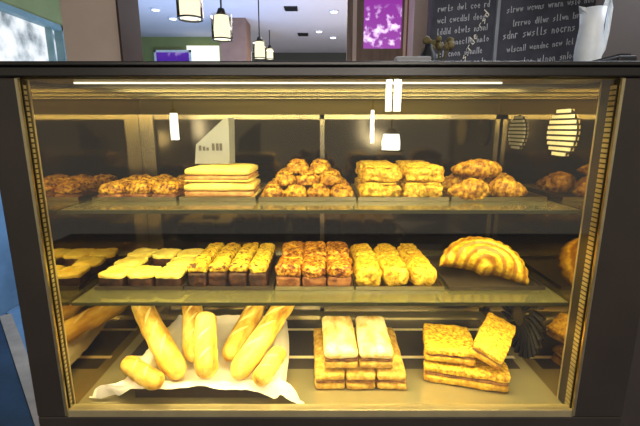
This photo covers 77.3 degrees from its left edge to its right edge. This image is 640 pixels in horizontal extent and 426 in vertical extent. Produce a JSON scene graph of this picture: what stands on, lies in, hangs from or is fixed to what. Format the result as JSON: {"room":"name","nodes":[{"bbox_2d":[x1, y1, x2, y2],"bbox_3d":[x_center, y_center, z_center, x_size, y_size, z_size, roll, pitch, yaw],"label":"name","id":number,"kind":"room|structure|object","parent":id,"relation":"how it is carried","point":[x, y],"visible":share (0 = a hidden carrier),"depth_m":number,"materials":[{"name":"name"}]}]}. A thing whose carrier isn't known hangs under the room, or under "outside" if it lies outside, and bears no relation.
{"room":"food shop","nodes":[
{"label":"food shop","id":0,"kind":"room"},
{"bbox_2d":[0,305,34,425],"bbox_3d":[-1.645,0.754,3.636,1.890,0.012,5.000,0,12,0],"label":"floor","id":1,"kind":"structure","parent":0,"point":[14,408],"depth_m":2.34,"materials":[{"name":"carpet"}]},
{"bbox_2d":[0,0,61,315],"bbox_3d":[-2.650,-0.398,2.471,0.100,2.750,7.000,0,12,0],"label":"wall","id":2,"kind":"structure","parent":0,"point":[8,291],"depth_m":3.36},
{"bbox_2d":[0,1,66,60],"bbox_3d":[-2.635,-1.065,3.326,0.110,1.300,1.750,0,12,0],"label":"window","id":3,"kind":"structure","parent":2,"relation":"in","point":[24,36],"depth_m":3.64,"materials":[{"name":"glass"}]},
{"bbox_2d":[59,0,120,60],"bbox_3d":[-1.280,-0.402,2.491,0.313,2.750,0.240,0,12,0],"label":"pillar","id":4,"kind":"structure","parent":0,"point":[90,27],"depth_m":2.24,"materials":[{"name":"beige paint"}]},
{"bbox_2d":[115,0,142,60],"bbox_3d":[-1.118,-0.403,2.496,0.012,2.750,0.270,0,12,0],"label":"pillar","id":5,"kind":"structure","parent":4,"relation":"attached to","point":[128,20],"depth_m":2.33,"materials":[{"name":"paint"}]},
{"bbox_2d":[141,37,220,60],"bbox_3d":[-1.999,-1.136,5.944,1.203,2.750,0.100,0,12,0],"label":"wall","id":6,"kind":"structure","parent":0,"point":[149,44],"depth_m":5.63,"materials":[{"name":"paint"}]},
{"bbox_2d":[154,50,191,60],"bbox_3d":[-2.063,-2.172,5.616,0.518,0.217,0.030,0,12,0],"label":"television","id":7,"kind":"object","parent":6,"relation":"attached to","point":[159,55],"visible":0.59,"depth_m":5.60,"materials":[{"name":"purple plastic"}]},
{"bbox_2d":[186,46,219,60],"bbox_3d":[-1.642,-1.841,5.712,0.448,1.026,0.040,0,12,0],"label":"window","id":8,"kind":"structure","parent":6,"relation":"in","point":[198,53],"depth_m":5.61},
{"bbox_2d":[220,18,251,60],"bbox_3d":[-1.018,-0.954,5.088,0.304,2.750,0.350,0,12,0],"label":"column","id":9,"kind":"structure","parent":0,"point":[239,49],"depth_m":4.70,"materials":[{"name":"paint"}]},
{"bbox_2d":[138,0,346,52],"bbox_3d":[0.200,-1.621,1.496,7.600,0.050,11.600,0,12,0],"label":"ceiling","id":10,"kind":"structure","parent":0,"point":[284,26],"depth_m":4.85,"materials":[{"name":"paint"}]},
{"bbox_2d":[150,7,160,11],"bbox_3d":[-1.767,-2.184,4.298,0.110,0.014,0.110,0,12,0],"label":"recessed light","id":11,"kind":"object","parent":10,"relation":"in","point":[153,8],"visible":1,"depth_m":4.27,"materials":[{"name":"white plastic"}]},
{"bbox_2d":[176,0,203,22],"bbox_3d":[-0.645,-1.315,1.918,0.129,0.720,0.129,0,12,0],"label":"pendant lamp","id":12,"kind":"object","parent":10,"relation":"hanging from","point":[186,9],"visible":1,"depth_m":1.96,"materials":[{"name":"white glass"}]},
{"bbox_2d":[211,0,232,41],"bbox_3d":[-0.661,-1.498,2.646,0.141,0.666,0.141,0,12,0],"label":"pendant lamp","id":13,"kind":"object","parent":10,"relation":"hanging from","point":[221,24],"visible":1,"depth_m":2.66,"materials":[{"name":"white glass"}]},
{"bbox_2d":[253,0,266,59],"bbox_3d":[-0.567,-1.754,3.716,0.125,0.610,0.125,0,12,0],"label":"pendant lamp","id":14,"kind":"object","parent":10,"relation":"hanging from","point":[259,47],"visible":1,"depth_m":3.73,"materials":[{"name":"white glass"}]},
{"bbox_2d":[266,30,273,59],"bbox_3d":[-0.661,-2.207,5.256,0.111,0.363,0.111,0,12,0],"label":"pendant lamp","id":15,"kind":"object","parent":10,"relation":"hanging from","point":[270,52],"visible":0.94,"depth_m":5.25,"materials":[{"name":"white glass"}]},
{"bbox_2d":[284,6,297,10],"bbox_3d":[-0.309,-2.175,4.262,0.140,0.018,0.140,0,12,0],"label":"ceiling vent","id":16,"kind":"object","parent":10,"relation":"in","point":[287,8],"visible":1,"depth_m":4.22,"materials":[{"name":"metal"}]},
{"bbox_2d":[252,53,345,60],"bbox_3d":[1.301,-1.385,7.118,5.397,2.750,0.100,0,12,0],"label":"wall","id":17,"kind":"structure","parent":0,"point":[277,56],"depth_m":6.80,"materials":[{"name":"paint"}]},
{"bbox_2d":[407,0,427,55],"bbox_3d":[0.779,-0.564,3.254,0.163,2.750,0.200,0,12,0],"label":"column beige","id":18,"kind":"structure","parent":0,"point":[418,9],"depth_m":2.99,"materials":[{"name":"paint"}]},
{"bbox_2d":[427,0,432,37],"bbox_3d":[2.042,-0.439,2.667,2.716,2.750,0.100,0,12,0],"label":"wall","id":19,"kind":"structure","parent":0,"point":[430,2],"depth_m":2.50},
{"bbox_2d":[431,0,595,60],"bbox_3d":[1.559,-1.147,2.437,1.750,1.170,0.045,0,12,0],"label":"chalkboard","id":20,"kind":"object","parent":19,"relation":"attached to","point":[481,30],"visible":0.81,"depth_m":2.44,"materials":[{"name":"stone"}]},
{"bbox_2d":[595,0,639,425],"bbox_3d":[1.491,-0.247,1.762,0.700,2.750,0.050,0,12,0],"label":"pillar","id":21,"kind":"structure","parent":0,"point":[624,34],"depth_m":1.64,"materials":[{"name":"black"}]},
{"bbox_3d":[0.200,1.117,2.078,7.600,0.050,11.600,0,12,0],"label":"floor","id":22,"kind":"structure","parent":0,"visible":0},
{"bbox_2d":[0,313,39,425],"bbox_3d":[-1.850,0.990,2.511,0.076,0.020,2.052,-11,16,-42],"label":"floor strip","id":23,"kind":"object","parent":22,"relation":"on","point":[18,351],"visible":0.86,"depth_m":2.61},
{"bbox_2d":[0,61,639,425],"bbox_3d":[0.024,0.452,1.188,1.345,1.622,0.564,0,12,0],"label":"display case","id":24,"kind":"object","parent":22,"relation":"on","point":[568,132],"visible":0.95,"depth_m":0.95,"materials":[{"name":"brown paint"}]},
{"bbox_2d":[92,193,184,200],"bbox_3d":[-0.455,-0.058,1.094,0.206,0.010,0.235,0,12,0],"label":"serving tray","id":25,"kind":"object","parent":24,"relation":"on","point":[95,198],"visible":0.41,"depth_m":0.98,"materials":[{"name":"metal"}]},
{"bbox_2d":[97,180,126,196],"bbox_3d":[-0.521,-0.061,1.017,0.067,0.043,0.079,1,12,6],"label":"pastry","id":26,"kind":"object","parent":25,"relation":"on","point":[116,188],"visible":0.88,"depth_m":0.99,"materials":[{"name":"food"}]},
{"bbox_2d":[119,177,138,182],"bbox_3d":[-0.522,-0.076,1.090,0.069,0.042,0.074,0,12,0],"label":"pastry","id":27,"kind":"object","parent":25,"relation":"on","point":[127,179],"visible":0.2,"depth_m":1.08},
{"bbox_2d":[124,180,154,196],"bbox_3d":[-0.454,-0.062,1.016,0.068,0.045,0.074,2,12,7],"label":"pastry","id":28,"kind":"object","parent":25,"relation":"on","point":[141,188],"visible":0.92,"depth_m":0.99,"materials":[{"name":"food"}]},
{"bbox_2d":[129,174,151,179],"bbox_3d":[-0.521,-0.092,1.165,0.070,0.042,0.075,-1,12,-5],"label":"pastry","id":29,"kind":"object","parent":25,"relation":"on","point":[136,176],"visible":0.2,"depth_m":1.14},
{"bbox_2d":[143,177,163,183],"bbox_3d":[-0.453,-0.076,1.090,0.066,0.042,0.074,0,12,1],"label":"pastry","id":30,"kind":"object","parent":25,"relation":"on","point":[157,179],"visible":0.13,"depth_m":1.07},
{"bbox_2d":[150,174,174,180],"bbox_3d":[-0.455,-0.092,1.163,0.069,0.042,0.076,1,12,5],"label":"pastry","id":31,"kind":"object","parent":25,"relation":"on","point":[165,177],"visible":0.27,"depth_m":1.15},
{"bbox_2d":[152,180,183,196],"bbox_3d":[-0.388,-0.062,1.017,0.069,0.044,0.077,0,12,2],"label":"pastry","id":32,"kind":"object","parent":25,"relation":"on","point":[162,188],"visible":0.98,"depth_m":0.99,"materials":[{"name":"food"}]},
{"bbox_2d":[168,178,189,192],"bbox_3d":[-0.388,-0.075,1.090,0.068,0.040,0.076,1,12,7],"label":"pastry","id":33,"kind":"object","parent":25,"relation":"on","point":[181,180],"visible":0.23,"depth_m":1.07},
{"bbox_2d":[94,264,187,289],"bbox_3d":[-0.447,0.160,1.105,0.218,0.010,0.245,0,12,0],"label":"serving tray","id":34,"kind":"object","parent":24,"relation":"on","point":[96,287],"visible":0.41,"depth_m":0.98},
{"bbox_2d":[98,265,133,285],"bbox_3d":[-0.517,0.161,1.023,0.072,0.039,0.075,1,12,6],"label":"slice","id":35,"kind":"object","parent":34,"relation":"on","point":[114,275],"visible":0.87,"depth_m":0.99,"materials":[{"name":"food"}]},
{"bbox_2d":[114,256,147,267],"bbox_3d":[-0.518,0.145,1.098,0.072,0.039,0.076,2,12,10],"label":"slice","id":36,"kind":"object","parent":34,"relation":"on","point":[130,260],"visible":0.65,"depth_m":1.09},
{"bbox_2d":[127,248,157,264],"bbox_3d":[-0.518,0.129,1.172,0.072,0.039,0.075,3,12,12],"label":"slice","id":37,"kind":"object","parent":34,"relation":"on","point":[146,252],"visible":0.58,"depth_m":1.16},
{"bbox_2d":[127,265,161,285],"bbox_3d":[-0.448,0.160,1.023,0.073,0.040,0.075,0,12,2],"label":"slice","id":38,"kind":"object","parent":34,"relation":"on","point":[144,275],"visible":0.91,"depth_m":0.99,"materials":[{"name":"food"}]},
{"bbox_2d":[152,248,181,266],"bbox_3d":[-0.448,0.129,1.172,0.070,0.039,0.076,2,12,8],"label":"slice","id":39,"kind":"object","parent":34,"relation":"on","point":[161,257],"visible":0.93,"depth_m":1.14,"materials":[{"name":"food"}]},
{"bbox_2d":[155,265,188,285],"bbox_3d":[-0.377,0.161,1.023,0.070,0.038,0.077,1,12,4],"label":"slice","id":40,"kind":"object","parent":34,"relation":"on","point":[170,275],"visible":0.98,"depth_m":0.99,"materials":[{"name":"food"}]},
{"bbox_2d":[166,256,195,266],"bbox_3d":[-0.377,0.145,1.097,0.072,0.039,0.077,0,12,0],"label":"slice","id":41,"kind":"object","parent":34,"relation":"on","point":[185,260],"visible":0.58,"depth_m":1.08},
{"bbox_2d":[177,248,203,256],"bbox_3d":[-0.377,0.129,1.172,0.073,0.039,0.076,1,12,3],"label":"slice","id":42,"kind":"object","parent":34,"relation":"on","point":[195,252],"visible":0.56,"depth_m":1.16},
{"bbox_2d":[89,315,303,403],"bbox_3d":[-0.292,0.387,1.112,0.530,0.052,0.374,0,12,0],"label":"cloth","id":43,"kind":"object","parent":24,"relation":"on","point":[223,379],"visible":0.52,"depth_m":1.02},
{"bbox_2d":[120,356,164,389],"bbox_3d":[-0.428,0.383,0.962,0.152,0.047,0.053,8,14,33],"label":"baguette","id":44,"kind":"object","parent":43,"relation":"on","point":[136,369],"visible":1,"depth_m":0.94,"materials":[{"name":"food"}]},
{"bbox_2d":[131,306,186,379],"bbox_3d":[-0.449,0.328,1.094,0.063,0.109,0.376,-9,15,-36],"label":"baguette","id":45,"kind":"object","parent":43,"relation":"on","point":[166,353],"visible":0.92,"depth_m":1.03,"materials":[{"name":"food"}]},
{"bbox_2d":[182,306,202,362],"bbox_3d":[-0.367,0.318,1.158,0.062,0.121,0.264,-4,13,-17],"label":"baguette","id":46,"kind":"object","parent":43,"relation":"on","point":[190,313],"visible":0.46,"depth_m":1.11,"materials":[{"name":"food"}]},
{"bbox_2d":[193,311,218,378],"bbox_3d":[-0.290,0.330,1.015,0.060,0.118,0.161,-3,12,-14],"label":"baguette","id":47,"kind":"object","parent":43,"relation":"on","point":[206,364],"visible":1,"depth_m":0.99,"materials":[{"name":"food"}]},
{"bbox_2d":[222,306,266,361],"bbox_3d":[-0.206,0.313,1.156,0.063,0.129,0.259,3,12,15],"label":"baguette","id":48,"kind":"object","parent":43,"relation":"on","point":[251,316],"visible":0.59,"depth_m":1.10,"materials":[{"name":"food"}]},
{"bbox_2d":[230,306,293,379],"bbox_3d":[-0.142,0.316,1.081,0.064,0.124,0.321,5,13,21],"label":"baguette","id":49,"kind":"object","parent":43,"relation":"on","point":[253,350],"visible":0.83,"depth_m":1.01,"materials":[{"name":"food"}]},
{"bbox_2d":[252,346,286,385],"bbox_3d":[-0.123,0.374,0.985,0.047,0.051,0.126,4,13,20],"label":"baguette","id":50,"kind":"object","parent":43,"relation":"on","point":[269,365],"visible":1,"depth_m":0.96,"materials":[{"name":"food"}]},
{"bbox_2d":[135,386,268,397],"bbox_3d":[-0.285,0.399,1.124,0.324,0.030,0.323,0,12,0],"label":"tray","id":51,"kind":"object","parent":24,"relation":"on","point":[195,391],"visible":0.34,"depth_m":0.97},
{"bbox_2d":[179,184,266,200],"bbox_3d":[-0.252,-0.058,1.094,0.187,0.010,0.235,0,12,0],"label":"serving tray","id":52,"kind":"object","parent":24,"relation":"on","point":[262,186],"visible":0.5,"depth_m":0.98,"materials":[{"name":"metal"}]},
{"bbox_2d":[184,178,260,196],"bbox_3d":[-0.252,-0.069,1.059,0.176,0.042,0.152,0,12,-1],"label":"sandwich","id":53,"kind":"object","parent":52,"relation":"on","point":[252,188],"visible":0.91,"depth_m":0.99,"materials":[{"name":"food"}]},
{"bbox_2d":[184,163,258,181],"bbox_3d":[-0.254,-0.110,1.056,0.166,0.039,0.141,0,12,2],"label":"sandwich","id":54,"kind":"object","parent":53,"relation":"on","point":[233,172],"visible":0.98,"depth_m":0.99,"materials":[{"name":"food"}]},
{"bbox_2d":[195,118,234,163],"bbox_3d":[-0.274,-0.188,1.042,0.098,0.116,0.044,0,12,0],"label":"price card","id":55,"kind":"object","parent":54,"relation":"on","point":[218,146],"visible":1,"depth_m":1.03,"materials":[{"name":"grey"}]},
{"bbox_2d":[184,255,281,289],"bbox_3d":[-0.225,0.160,1.105,0.218,0.010,0.245,0,12,0],"label":"serving tray","id":56,"kind":"object","parent":24,"relation":"on","point":[272,278],"visible":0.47,"depth_m":0.99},
{"bbox_2d":[188,242,224,285],"bbox_3d":[-0.305,0.133,1.096,0.053,0.063,0.220,0,12,0],"label":"cake","id":57,"kind":"object","parent":56,"relation":"on","point":[198,270],"visible":0.74,"depth_m":1.00,"materials":[{"name":"food"}]},
{"bbox_2d":[208,242,240,285],"bbox_3d":[-0.255,0.133,1.098,0.052,0.063,0.219,0,12,0],"label":"cake","id":58,"kind":"object","parent":56,"relation":"on","point":[219,272],"visible":0.78,"depth_m":1.00,"materials":[{"name":"food"}]},
{"bbox_2d":[228,242,258,285],"bbox_3d":[-0.204,0.132,1.096,0.053,0.064,0.219,0,12,0],"label":"cake","id":59,"kind":"object","parent":56,"relation":"on","point":[239,267],"visible":0.77,"depth_m":1.00,"materials":[{"name":"food"}]},
{"bbox_2d":[248,243,275,285],"bbox_3d":[-0.155,0.133,1.097,0.050,0.062,0.219,0,12,0],"label":"cake","id":60,"kind":"object","parent":56,"relation":"on","point":[261,265],"visible":1,"depth_m":1.02,"materials":[{"name":"food"}]},
{"bbox_2d":[259,194,355,200],"bbox_3d":[-0.031,-0.058,1.094,0.238,0.010,0.235,0,12,0],"label":"serving tray","id":61,"kind":"object","parent":24,"relation":"on","point":[330,198],"visible":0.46,"depth_m":0.98,"materials":[{"name":"metal"}]},
{"bbox_2d":[261,183,284,196],"bbox_3d":[-0.119,-0.057,1.011,0.063,0.037,0.064,-4,13,-18],"label":"pastry","id":62,"kind":"object","parent":61,"relation":"on","point":[271,190],"visible":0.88,"depth_m":0.99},
{"bbox_2d":[273,171,296,185],"bbox_3d":[-0.091,-0.092,1.036,0.059,0.036,0.066,-10,15,-39],"label":"pastry","id":63,"kind":"object","parent":62,"relation":"on","point":[283,178],"visible":0.95,"depth_m":1.01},
{"bbox_2d":[284,184,306,196],"bbox_3d":[-0.058,-0.056,1.012,0.063,0.035,0.062,11,16,42],"label":"pastry","id":64,"kind":"object","parent":61,"relation":"on","point":[296,190],"visible":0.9,"depth_m":0.99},
{"bbox_2d":[296,170,319,185],"bbox_3d":[-0.035,-0.092,1.034,0.064,0.037,0.059,-9,15,-37],"label":"pastry","id":65,"kind":"object","parent":64,"relation":"on","point":[306,178],"visible":0.95,"depth_m":1.01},
{"bbox_2d":[286,158,308,173],"bbox_3d":[-0.057,-0.126,1.062,0.060,0.038,0.060,9,15,35],"label":"pastry","id":66,"kind":"object","parent":65,"relation":"on","point":[296,165],"visible":0.85,"depth_m":1.04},
{"bbox_2d":[307,183,330,196],"bbox_3d":[-0.003,-0.057,1.010,0.061,0.037,0.059,10,15,39],"label":"pastry","id":67,"kind":"object","parent":61,"relation":"on","point":[317,190],"visible":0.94,"depth_m":0.99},
{"bbox_2d":[319,170,342,185],"bbox_3d":[0.027,-0.092,1.034,0.065,0.037,0.064,-2,12,-8],"label":"pastry","id":68,"kind":"object","parent":67,"relation":"on","point":[332,177],"visible":0.94,"depth_m":1.01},
{"bbox_2d":[330,180,352,189],"bbox_3d":[0.054,-0.071,1.075,0.062,0.038,0.064,-10,16,-39],"label":"pastry","id":69,"kind":"object","parent":61,"relation":"on","point":[344,181],"visible":0.23,"depth_m":1.06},
{"bbox_2d":[330,184,353,196],"bbox_3d":[0.054,-0.056,1.011,0.060,0.036,0.063,-3,12,-16],"label":"pastry","id":70,"kind":"object","parent":61,"relation":"on","point":[339,190],"visible":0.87,"depth_m":0.99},
{"bbox_2d":[275,275,353,289],"bbox_3d":[-0.013,0.160,1.105,0.193,0.010,0.245,0,12,0],"label":"serving tray","id":71,"kind":"object","parent":24,"relation":"on","point":[301,287],"visible":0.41,"depth_m":0.98,"materials":[{"name":"metal"}]},
{"bbox_2d":[275,253,302,285],"bbox_3d":[-0.076,0.145,1.040,0.072,0.063,0.117,0,12,2],"label":"slice","id":72,"kind":"object","parent":71,"relation":"on","point":[288,268],"visible":0.91,"depth_m":0.99,"materials":[{"name":"food"}]},
{"bbox_2d":[282,241,303,255],"bbox_3d":[-0.076,0.120,1.156,0.071,0.062,0.120,0,12,-1],"label":"slice","id":73,"kind":"object","parent":71,"relation":"on","point":[293,247],"visible":0.42,"depth_m":1.14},
{"bbox_2d":[301,253,326,285],"bbox_3d":[-0.015,0.146,1.041,0.072,0.061,0.121,0,12,0],"label":"slice","id":74,"kind":"object","parent":71,"relation":"on","point":[314,266],"visible":1,"depth_m":0.99,"materials":[{"name":"food"}]},
{"bbox_2d":[303,241,326,256],"bbox_3d":[-0.013,0.121,1.156,0.074,0.060,0.119,0,12,-2],"label":"slice","id":75,"kind":"object","parent":71,"relation":"on","point":[310,247],"visible":0.52,"depth_m":1.14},
{"bbox_2d":[325,241,349,254],"bbox_3d":[0.049,0.121,1.157,0.071,0.060,0.118,0,12,0],"label":"slice","id":76,"kind":"object","parent":71,"relation":"on","point":[337,247],"visible":0.51,"depth_m":1.13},
{"bbox_2d":[326,253,352,285],"bbox_3d":[0.050,0.145,1.041,0.072,0.062,0.117,1,12,3],"label":"slice","id":77,"kind":"object","parent":71,"relation":"on","point":[339,267],"visible":0.98,"depth_m":0.99,"materials":[{"name":"food"}]},
{"bbox_2d":[72,253,567,302],"bbox_3d":[0.000,0.168,1.116,1.142,0.008,0.397,0,12,0],"label":"glass shelf","id":78,"kind":"object","parent":24,"relation":"attached to","point":[87,294],"depth_m":0.97,"materials":[{"name":"glass"}]},
{"bbox_2d":[61,198,578,209],"bbox_3d":[0.000,-0.044,1.073,1.142,0.008,0.393,0,12,0],"label":"glass shelf","id":79,"kind":"object","parent":24,"relation":"attached to","point":[77,203],"depth_m":0.97,"materials":[{"name":"glass"}]},
{"bbox_2d":[313,328,344,388],"bbox_3d":[0.022,0.391,1.110,0.079,0.050,0.247,0,12,-2],"label":"loaf","id":80,"kind":"object","parent":24,"relation":"on","point":[333,378],"visible":0.56,"depth_m":1.00,"materials":[{"name":"food"}]},
{"bbox_2d":[322,316,357,368],"bbox_3d":[0.051,0.341,1.084,0.088,0.056,0.202,0,12,-1],"label":"loaf","id":81,"kind":"object","parent":80,"relation":"on","point":[340,350],"visible":1,"depth_m":1.02,"materials":[{"name":"food"}]},
{"bbox_2d":[345,328,375,389],"bbox_3d":[0.102,0.391,1.110,0.078,0.050,0.247,0,12,0],"label":"loaf","id":82,"kind":"object","parent":24,"relation":"on","point":[357,378],"visible":0.35,"depth_m":0.99,"materials":[{"name":"food"}]},
{"bbox_2d":[374,327,406,389],"bbox_3d":[0.183,0.392,1.110,0.078,0.050,0.248,0,12,2],"label":"loaf","id":83,"kind":"object","parent":24,"relation":"on","point":[385,378],"visible":0.47,"depth_m":1.00,"materials":[{"name":"food"}]},
{"bbox_2d":[355,316,392,367],"bbox_3d":[0.143,0.341,1.085,0.088,0.056,0.202,0,12,2],"label":"loaf","id":84,"kind":"object","parent":83,"relation":"on","point":[375,350],"visible":1,"depth_m":1.02,"materials":[{"name":"food"}]},
{"bbox_2d":[351,264,443,289],"bbox_3d":[0.197,0.160,1.105,0.218,0.010,0.245,0,12,0],"label":"serving tray","id":85,"kind":"object","parent":24,"relation":"on","point":[437,285],"visible":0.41,"depth_m":0.98,"materials":[{"name":"metal"}]},
{"bbox_2d":[349,243,377,264],"bbox_3d":[0.124,0.124,1.155,0.073,0.056,0.118,-1,12,-5],"label":"pastry","id":86,"kind":"object","parent":85,"relation":"on","point":[364,249],"visible":0.66,"depth_m":1.13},
{"bbox_2d":[353,255,382,285],"bbox_3d":[0.122,0.148,1.042,0.074,0.056,0.115,0,12,2],"label":"cake","id":87,"kind":"object","parent":85,"relation":"on","point":[367,271],"visible":1,"depth_m":1.00,"materials":[{"name":"food"}]},
{"bbox_2d":[373,243,398,260],"bbox_3d":[0.191,0.124,1.155,0.072,0.056,0.116,0,12,-2],"label":"pastry","id":88,"kind":"object","parent":85,"relation":"on","point":[383,249],"visible":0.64,"depth_m":1.13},
{"bbox_2d":[379,256,408,285],"bbox_3d":[0.192,0.148,1.042,0.072,0.056,0.118,0,12,-1],"label":"cake","id":89,"kind":"object","parent":85,"relation":"on","point":[395,272],"visible":0.98,"depth_m":1.00,"materials":[{"name":"food"}]},
{"bbox_2d":[397,243,422,261],"bbox_3d":[0.261,0.124,1.155,0.070,0.056,0.117,0,12,-2],"label":"pastry","id":90,"kind":"object","parent":85,"relation":"on","point":[405,250],"visible":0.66,"depth_m":1.13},
{"bbox_2d":[405,255,436,285],"bbox_3d":[0.259,0.148,1.042,0.073,0.056,0.119,0,12,1],"label":"cake","id":91,"kind":"object","parent":85,"relation":"on","point":[421,272],"visible":0.94,"depth_m":0.99,"materials":[{"name":"food"}]},
{"bbox_2d":[351,184,448,200],"bbox_3d":[0.205,-0.058,1.094,0.222,0.010,0.235,0,12,0],"label":"serving tray","id":92,"kind":"object","parent":24,"relation":"on","point":[444,197],"visible":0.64,"depth_m":0.98,"materials":[{"name":"metal"}]},
{"bbox_2d":[354,175,361,189],"bbox_3d":[0.154,-0.088,1.141,0.107,0.043,0.107,0,12,-2],"label":"pastry","id":93,"kind":"object","parent":92,"relation":"on","point":[357,179],"visible":0.2,"depth_m":1.13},
{"bbox_2d":[355,160,392,175],"bbox_3d":[0.153,-0.128,1.140,0.105,0.042,0.111,0,12,-1],"label":"pastry","id":94,"kind":"object","parent":93,"relation":"on","point":[361,162],"visible":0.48,"depth_m":1.12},
{"bbox_2d":[357,180,401,196],"bbox_3d":[0.150,-0.065,1.033,0.109,0.044,0.108,0,12,1],"label":"pastry","id":95,"kind":"object","parent":92,"relation":"on","point":[371,188],"visible":0.87,"depth_m":0.99,"materials":[{"name":"food"}]},
{"bbox_2d":[358,163,401,182],"bbox_3d":[0.155,-0.105,1.032,0.108,0.042,0.113,0,12,0],"label":"pastry","id":96,"kind":"object","parent":95,"relation":"on","point":[387,172],"visible":1,"depth_m":0.99,"materials":[{"name":"food"}]},
{"bbox_2d":[399,179,442,196],"bbox_3d":[0.256,-0.065,1.034,0.108,0.043,0.108,0,12,0],"label":"pastry","id":97,"kind":"object","parent":92,"relation":"on","point":[409,188],"visible":0.78,"depth_m":0.99,"materials":[{"name":"food"}]},
{"bbox_2d":[400,163,444,182],"bbox_3d":[0.262,-0.106,1.033,0.103,0.043,0.109,0,12,1],"label":"pastry","id":98,"kind":"object","parent":97,"relation":"on","point":[415,172],"visible":0.98,"depth_m":0.99,"materials":[{"name":"food"}]},
{"bbox_3d":[0.257,-0.087,1.141,0.110,0.043,0.105,0,12,1],"label":"pastry","id":99,"kind":"object","parent":92,"relation":"on","visible":0},
{"bbox_2d":[395,160,429,167],"bbox_3d":[0.262,-0.128,1.140,0.108,0.042,0.113,0,12,0],"label":"pastry","id":100,"kind":"object","parent":99,"relation":"on","point":[399,163],"visible":0.33,"depth_m":1.11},
{"bbox_2d":[394,56,430,60],"bbox_3d":[0.258,-0.400,1.121,0.097,0.070,0.040,0,12,0],"label":"box","id":101,"kind":"object","parent":24,"relation":"on","point":[398,58],"visible":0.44,"depth_m":1.10,"materials":[{"name":"plastic"}]},
{"bbox_2d":[420,43,435,60],"bbox_3d":[0.311,-0.428,1.156,0.048,0.112,0.048,0,12,0],"label":"vase","id":102,"kind":"object","parent":24,"relation":"on","point":[428,50],"visible":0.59,"depth_m":1.13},
{"bbox_2d":[421,36,454,60],"bbox_3d":[0.352,-0.455,1.200,0.097,0.145,0.047,0,12,0],"label":"dried flowers","id":103,"kind":"object","parent":24,"relation":"on","point":[449,44],"visible":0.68,"depth_m":1.18,"materials":[{"name":"brown plant"}]},
{"bbox_2d":[423,358,510,391],"bbox_3d":[0.385,0.400,1.071,0.209,0.050,0.158,3,12,15],"label":"flatbread","id":104,"kind":"object","parent":24,"relation":"on","point":[481,376],"visible":0.52,"depth_m":1.00,"materials":[{"name":"food"}]},
{"bbox_2d":[423,323,475,365],"bbox_3d":[0.345,0.349,1.080,0.131,0.040,0.150,2,12,11],"label":"flatbread","id":105,"kind":"object","parent":104,"relation":"on","point":[442,343],"visible":0.92,"depth_m":1.04,"materials":[{"name":"food"}]},
{"bbox_2d":[469,312,515,369],"bbox_3d":[0.455,0.330,1.047,0.086,0.075,0.174,8,14,34],"label":"flatbread","id":106,"kind":"object","parent":104,"relation":"on","point":[491,345],"visible":1,"depth_m":1.01,"materials":[{"name":"food"}]},
{"bbox_2d":[424,255,545,289],"bbox_3d":[0.437,0.160,1.105,0.238,0.010,0.245,0,12,0],"label":"serving tray","id":107,"kind":"object","parent":24,"relation":"on","point":[452,278],"visible":0.47,"depth_m":1.04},
{"bbox_2d":[439,236,528,285],"bbox_3d":[0.429,0.119,1.058,0.218,0.105,0.113,3,12,14],"label":"turnover","id":108,"kind":"object","parent":107,"relation":"on","point":[483,256],"visible":1,"depth_m":1.02,"materials":[{"name":"food"}]},
{"bbox_2d":[442,191,546,200],"bbox_3d":[0.439,-0.058,1.094,0.234,0.010,0.235,0,12,0],"label":"serving tray","id":109,"kind":"object","parent":24,"relation":"on","point":[529,196],"visible":0.41,"depth_m":0.98,"materials":[{"name":"metal"}]},
{"bbox_2d":[440,173,475,192],"bbox_3d":[0.381,-0.084,1.087,0.114,0.059,0.074,-2,12,-8],"label":"croissant","id":110,"kind":"object","parent":109,"relation":"on","point":[453,178],"visible":0.27,"depth_m":1.07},
{"bbox_2d":[446,178,490,199],"bbox_3d":[0.374,-0.060,0.988,0.108,0.053,0.069,-1,12,-6],"label":"croissant","id":111,"kind":"object","parent":109,"relation":"on","point":[471,188],"visible":0.98,"depth_m":0.97,"materials":[{"name":"food"}]},
{"bbox_2d":[479,172,514,182],"bbox_3d":[0.489,-0.087,1.105,0.110,0.057,0.072,2,12,11],"label":"croissant","id":112,"kind":"object","parent":109,"relation":"on","point":[486,180],"visible":0.15,"depth_m":1.08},
{"bbox_2d":[488,176,527,196],"bbox_3d":[0.467,-0.067,1.014,0.068,0.055,0.102,-9,15,-37],"label":"croissant","id":113,"kind":"object","parent":109,"relation":"on","point":[504,186],"visible":0.9,"depth_m":0.99,"materials":[{"name":"food"}]},
{"bbox_2d":[450,158,501,177],"bbox_3d":[0.407,-0.117,1.027,0.128,0.047,0.073,1,12,6],"label":"croissant","id":114,"kind":"object","parent":113,"relation":"on","point":[478,168],"visible":1,"depth_m":1.00,"materials":[{"name":"food"}]},
{"bbox_2d":[573,0,612,60],"bbox_3d":[0.710,-0.458,1.045,0.072,0.217,0.064,9,15,37],"label":"pitcher","id":115,"kind":"object","parent":24,"relation":"on","point":[592,38],"visible":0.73,"depth_m":1.03,"materials":[{"name":"white plastic"}]},
{"bbox_2d":[593,54,636,60],"bbox_3d":[0.671,-0.344,0.939,0.043,0.037,0.140,0,12,0],"label":"storage box","id":116,"kind":"object","parent":24,"relation":"on","point":[619,57],"visible":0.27,"depth_m":0.88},
{"bbox_2d":[346,0,408,60],"bbox_3d":[0.493,-0.602,3.458,0.546,2.740,0.105,0,12,0],"label":"panel","id":117,"kind":"object","parent":22,"relation":"on","point":[377,30],"visible":0.24,"depth_m":3.26,"materials":[{"name":"brown wood"}]},
{"bbox_3d":[0.025,-0.106,1.099,0.064,0.036,0.060,4,13,19],"label":"pastry","id":118,"kind":"object","parent":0,"visible":0},
{"bbox_2d":[309,158,330,173],"bbox_3d":[-0.001,-0.126,1.062,0.056,0.038,0.069,8,14,32],"label":"pastry","id":119,"kind":"object","parent":118,"relation":"on","point":[318,166],"visible":0.87,"depth_m":1.04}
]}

